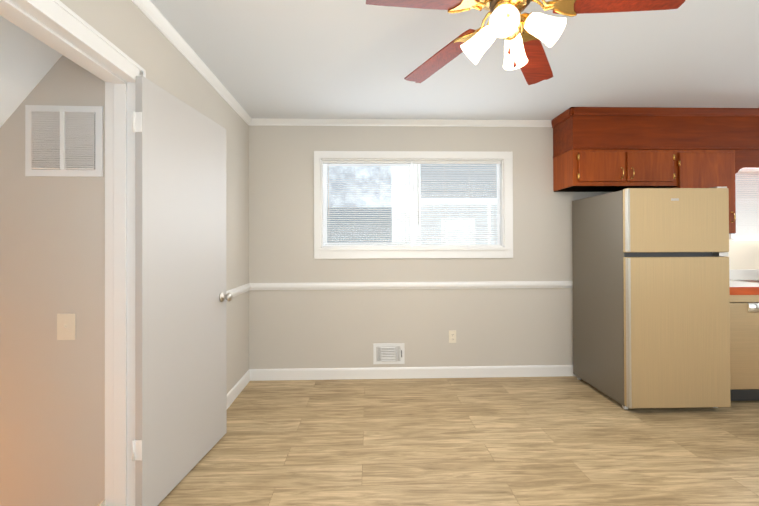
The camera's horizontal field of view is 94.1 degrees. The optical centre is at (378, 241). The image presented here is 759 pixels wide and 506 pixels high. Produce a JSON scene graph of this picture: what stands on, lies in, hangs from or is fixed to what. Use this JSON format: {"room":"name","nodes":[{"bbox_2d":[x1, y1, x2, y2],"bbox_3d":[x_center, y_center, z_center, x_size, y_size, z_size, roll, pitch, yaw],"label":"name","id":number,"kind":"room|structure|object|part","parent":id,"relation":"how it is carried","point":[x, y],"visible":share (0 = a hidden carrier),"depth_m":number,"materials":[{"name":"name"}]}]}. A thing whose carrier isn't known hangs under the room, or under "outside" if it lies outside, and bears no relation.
{"room":"kitchen","nodes":[
{"label":"kitchen","id":0,"kind":"room"},
{"bbox_2d":[0,15,61,127],"bbox_3d":[-2.925,0.912,1.113,3.400,4.382,0.988,0,0,-2],"label":"ceiling slope","id":1,"kind":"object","parent":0,"point":[28,61],"depth_m":1.55,"materials":[{"name":"paint"}]},
{"bbox_2d":[0,55,104,505],"bbox_3d":[-2.950,1.521,1.619,3.380,5.335,0.208,0,0,-2],"label":"wall","id":2,"kind":"structure","parent":0,"point":[52,387],"depth_m":1.64,"materials":[{"name":"paint"}]},
{"bbox_2d":[25,105,102,176],"bbox_3d":[-1.461,-0.469,1.640,0.341,0.329,0.024,0,0,-2],"label":"air vent","id":3,"kind":"object","parent":2,"relation":"in","point":[63,141],"visible":1,"depth_m":1.64,"materials":[{"name":"white metal"}]},
{"bbox_2d":[57,314,75,339],"bbox_3d":[-1.449,0.394,1.634,0.079,0.121,0.021,0,0,-2],"label":"light switch","id":4,"kind":"object","parent":2,"relation":"attached to","point":[66,326],"visible":1,"depth_m":1.64,"materials":[{"name":"beige plastic"}]},
{"bbox_2d":[97,499,104,505],"bbox_3d":[-2.753,2.555,1.536,3.000,2.725,0.134,0,0,-2],"label":"trim","id":5,"kind":"structure","parent":2,"relation":"attached to","point":[102,503],"depth_m":1.62,"materials":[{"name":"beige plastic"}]},
{"bbox_2d":[60,0,248,392],"bbox_3d":[-1.142,0.059,0.649,0.282,2.435,5.438,0,0,-2],"label":"wall","id":6,"kind":"structure","parent":0,"point":[129,28],"depth_m":2.57,"materials":[{"name":"paint"}]},
{"bbox_2d":[0,0,145,505],"bbox_3d":[-1.163,0.229,1.216,0.188,2.102,0.928,0,0,-2],"label":"door frame","id":7,"kind":"structure","parent":6,"relation":"attached to","point":[119,286],"depth_m":1.63,"materials":[{"name":"white wood"}]},
{"bbox_2d":[132,76,226,505],"bbox_3d":[-1.069,0.256,1.984,0.046,2.031,0.770,0,0,4],"label":"door","id":8,"kind":"structure","parent":6,"relation":"in","point":[180,313],"depth_m":1.85,"materials":[{"name":"grey paint"}]},
{"bbox_3d":[-1.099,0.199,1.610,0.044,1.585,0.013,0,0,-2],"label":"door hinges","id":9,"kind":"part","parent":8,"relation":"part of","materials":[{"name":"white metal"}]},
{"bbox_2d":[219,292,232,301],"bbox_3d":[-1.026,0.360,2.320,0.144,0.066,0.100,0,0,-2],"label":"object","id":10,"kind":"structure","parent":8,"relation":"attached to","point":[228,297],"depth_m":2.29,"materials":[{"name":"silver metal"}]},
{"bbox_2d":[131,0,251,124],"bbox_3d":[-1.060,-1.132,0.746,0.178,0.052,5.205,0,0,-2],"label":"crown molding","id":11,"kind":"structure","parent":6,"relation":"attached to","point":[157,18],"depth_m":2.08,"materials":[{"name":"white wood"}]},
{"bbox_2d":[227,370,249,408],"bbox_3d":[-1.067,1.225,0.732,0.148,0.104,5.205,0,0,-2],"label":"baseboard","id":12,"kind":"structure","parent":6,"relation":"attached to","point":[234,392],"depth_m":2.96,"materials":[{"name":"white wood"}]},
{"bbox_2d":[226,283,250,296],"bbox_3d":[-1.064,0.403,0.736,0.159,0.066,5.205,0,0,-2],"label":"trim","id":13,"kind":"structure","parent":6,"relation":"attached to","point":[236,291],"depth_m":3.01,"materials":[{"name":"white wood"}]},
{"bbox_2d":[150,0,758,119],"bbox_3d":[1.833,-1.188,0.806,6.400,0.040,5.376,0,0,-2],"label":"ceiling","id":14,"kind":"structure","parent":0,"point":[314,59],"depth_m":2.25,"materials":[{"name":"paint"}]},
{"bbox_2d":[366,0,684,84],"bbox_3d":[0.544,-0.937,1.430,1.190,0.446,1.149,0,0,-2],"label":"fan","id":15,"kind":"object","parent":14,"relation":"hanging from","point":[522,35],"visible":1,"depth_m":1.44,"materials":[{"name":"brown wood"}]},
{"bbox_3d":[0.548,-0.999,1.471,0.336,0.320,0.336,0,0,-2],"label":"motor","id":16,"kind":"part","parent":15,"relation":"part of","materials":[{"name":"gold metal"}]},
{"bbox_2d":[157,376,758,505],"bbox_3d":[1.867,1.296,0.793,6.350,0.060,5.376,0,0,-2],"label":"floor","id":17,"kind":"structure","parent":0,"point":[536,441],"depth_m":2.18,"materials":[{"name":"brown wood"}]},
{"bbox_2d":[572,187,730,408],"bbox_3d":[2.222,0.433,2.984,0.771,1.688,0.732,0,0,-2],"label":"fridge","id":18,"kind":"object","parent":17,"relation":"on","point":[651,309],"visible":1,"depth_m":2.62,"materials":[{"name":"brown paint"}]},
{"bbox_2d":[729,291,758,400],"bbox_3d":[2.969,0.841,3.087,0.620,0.868,0.638,0,0,-2],"label":"base cabinet","id":19,"kind":"object","parent":17,"relation":"on","point":[744,305],"depth_m":2.78,"materials":[{"name":"brown wood"}]},
{"bbox_2d":[729,279,758,290],"bbox_3d":[3.760,0.372,3.120,2.216,0.041,0.618,0,0,-2],"label":"countertop","id":20,"kind":"structure","parent":19,"relation":"on","point":[733,286],"depth_m":2.82,"materials":[{"name":"white"}]},
{"bbox_2d":[729,271,758,282],"bbox_3d":[3.687,0.415,3.131,0.864,0.260,0.489,0,0,-2],"label":"sink","id":21,"kind":"object","parent":20,"relation":"in","point":[740,276],"depth_m":3.40,"materials":[{"name":"white ceramic"}]},
{"bbox_2d":[730,295,758,400],"bbox_3d":[2.983,0.831,3.072,0.595,0.848,0.577,0,0,-2],"label":"dishwasher","id":22,"kind":"object","parent":19,"relation":"in","point":[744,309],"depth_m":2.78,"materials":[{"name":"beige metal"}]},
{"bbox_2d":[249,126,739,368],"bbox_3d":[1.742,0.064,3.455,6.450,2.435,0.140,0,0,-2],"label":"wall","id":23,"kind":"structure","parent":0,"point":[291,329],"depth_m":3.34,"materials":[{"name":"paint"}]},
{"bbox_2d":[373,343,404,363],"bbox_3d":[0.099,1.054,3.328,0.294,0.194,0.015,0,0,-2],"label":"air vent","id":24,"kind":"object","parent":23,"relation":"in","point":[388,353],"visible":1,"depth_m":3.33,"materials":[{"name":"white metal"}]},
{"bbox_2d":[249,118,551,126],"bbox_3d":[0.219,-1.122,3.331,2.907,0.052,0.042,0,0,-2],"label":"crown molding","id":25,"kind":"structure","parent":23,"relation":"attached to","point":[395,122],"depth_m":3.33,"materials":[{"name":"white wood"}]},
{"bbox_2d":[250,281,572,289],"bbox_3d":[0.671,0.411,3.343,3.800,0.066,0.023,0,0,-2],"label":"trim","id":26,"kind":"structure","parent":23,"relation":"attached to","point":[409,285],"depth_m":3.33,"materials":[{"name":"white wood"}]},
{"bbox_2d":[249,365,575,380],"bbox_3d":[0.673,1.233,3.344,3.800,0.104,0.012,0,0,-2],"label":"baseboard","id":27,"kind":"structure","parent":23,"relation":"attached to","point":[409,372],"depth_m":3.33,"materials":[{"name":"white wood"}]},
{"bbox_2d":[314,151,512,258],"bbox_3d":[0.336,-0.350,3.399,1.883,1.012,0.153,0,0,-2],"label":"dining room window","id":28,"kind":"structure","parent":23,"relation":"in","point":[411,203],"depth_m":3.37,"materials":[{"name":"white plastic"}]},
{"bbox_2d":[322,161,411,246],"bbox_3d":[-0.106,-0.364,3.371,0.850,0.819,0.041,0,0,-2],"label":"blind","id":29,"kind":"object","parent":28,"relation":"attached to","point":[323,162],"depth_m":3.38,"materials":[{"name":"white plastic"}]},
{"bbox_2d":[412,161,500,245],"bbox_3d":[0.755,-0.367,3.394,0.857,0.819,0.041,0,0,-2],"label":"blind","id":30,"kind":"object","parent":28,"relation":"attached to","point":[413,162],"depth_m":3.40,"materials":[{"name":"white plastic"}]},
{"bbox_2d":[449,330,455,342],"bbox_3d":[0.702,0.898,3.348,0.070,0.116,0.009,0,0,-2],"label":"electrical outlet","id":31,"kind":"object","parent":23,"relation":"attached to","point":[452,336],"visible":1,"depth_m":3.35,"materials":[{"name":"beige plastic"}]},
{"bbox_2d":[551,107,630,158],"bbox_3d":[1.907,-0.987,3.220,0.460,0.334,0.346,0,0,-2],"label":"upper cabinet","id":32,"kind":"object","parent":23,"relation":"attached to","point":[577,126],"depth_m":3.06,"materials":[{"name":"brown wood"}]},
{"bbox_2d":[553,147,682,191],"bbox_3d":[2.143,-0.654,3.224,0.930,0.335,0.346,0,0,-2],"label":"upper cabinet","id":33,"kind":"object","parent":23,"relation":"attached to","point":[605,149],"depth_m":3.06,"materials":[{"name":"brown wood"}]},
{"bbox_2d":[667,147,742,233],"bbox_3d":[2.866,-0.450,3.242,0.514,0.748,0.346,0,0,-2],"label":"upper cabinet","id":34,"kind":"object","parent":23,"relation":"attached to","point":[703,167],"depth_m":3.07,"materials":[{"name":"brown wood"}]},
{"bbox_2d":[675,108,758,158],"bbox_3d":[3.705,-0.994,3.267,2.309,0.334,0.346,0,0,-2],"label":"upper cabinet","id":35,"kind":"object","parent":23,"relation":"attached to","point":[694,127],"depth_m":3.09,"materials":[{"name":"brown wood"}]},
{"bbox_3d":[3.250,-1.129,3.246,3.217,0.060,0.365,0,0,-2],"label":"crown","id":36,"kind":"part","parent":35,"relation":"part of","materials":[{"name":"brown wood"}]},
{"bbox_2d":[724,239,758,269],"bbox_3d":[3.751,0.120,3.434,2.215,0.292,0.003,0,0,-2],"label":"backsplash","id":37,"kind":"structure","parent":23,"relation":"attached to","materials":[{"name":"beige"}]},
{"bbox_2d":[732,168,758,240],"bbox_3d":[3.895,-0.365,3.497,0.940,0.702,0.145,0,0,-2],"label":"kitchen window","id":38,"kind":"structure","parent":23,"relation":"in","point":[747,226],"depth_m":3.48,"materials":[{"name":"white glass"}]},
{"label":"outside","id":39,"kind":"structure","parent":0,"visible":0},
{"bbox_2d":[327,164,758,243],"bbox_3d":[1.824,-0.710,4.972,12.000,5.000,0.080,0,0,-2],"label":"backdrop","id":40,"kind":"structure","parent":39,"point":[340,170],"depth_m":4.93,"materials":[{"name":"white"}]}
]}

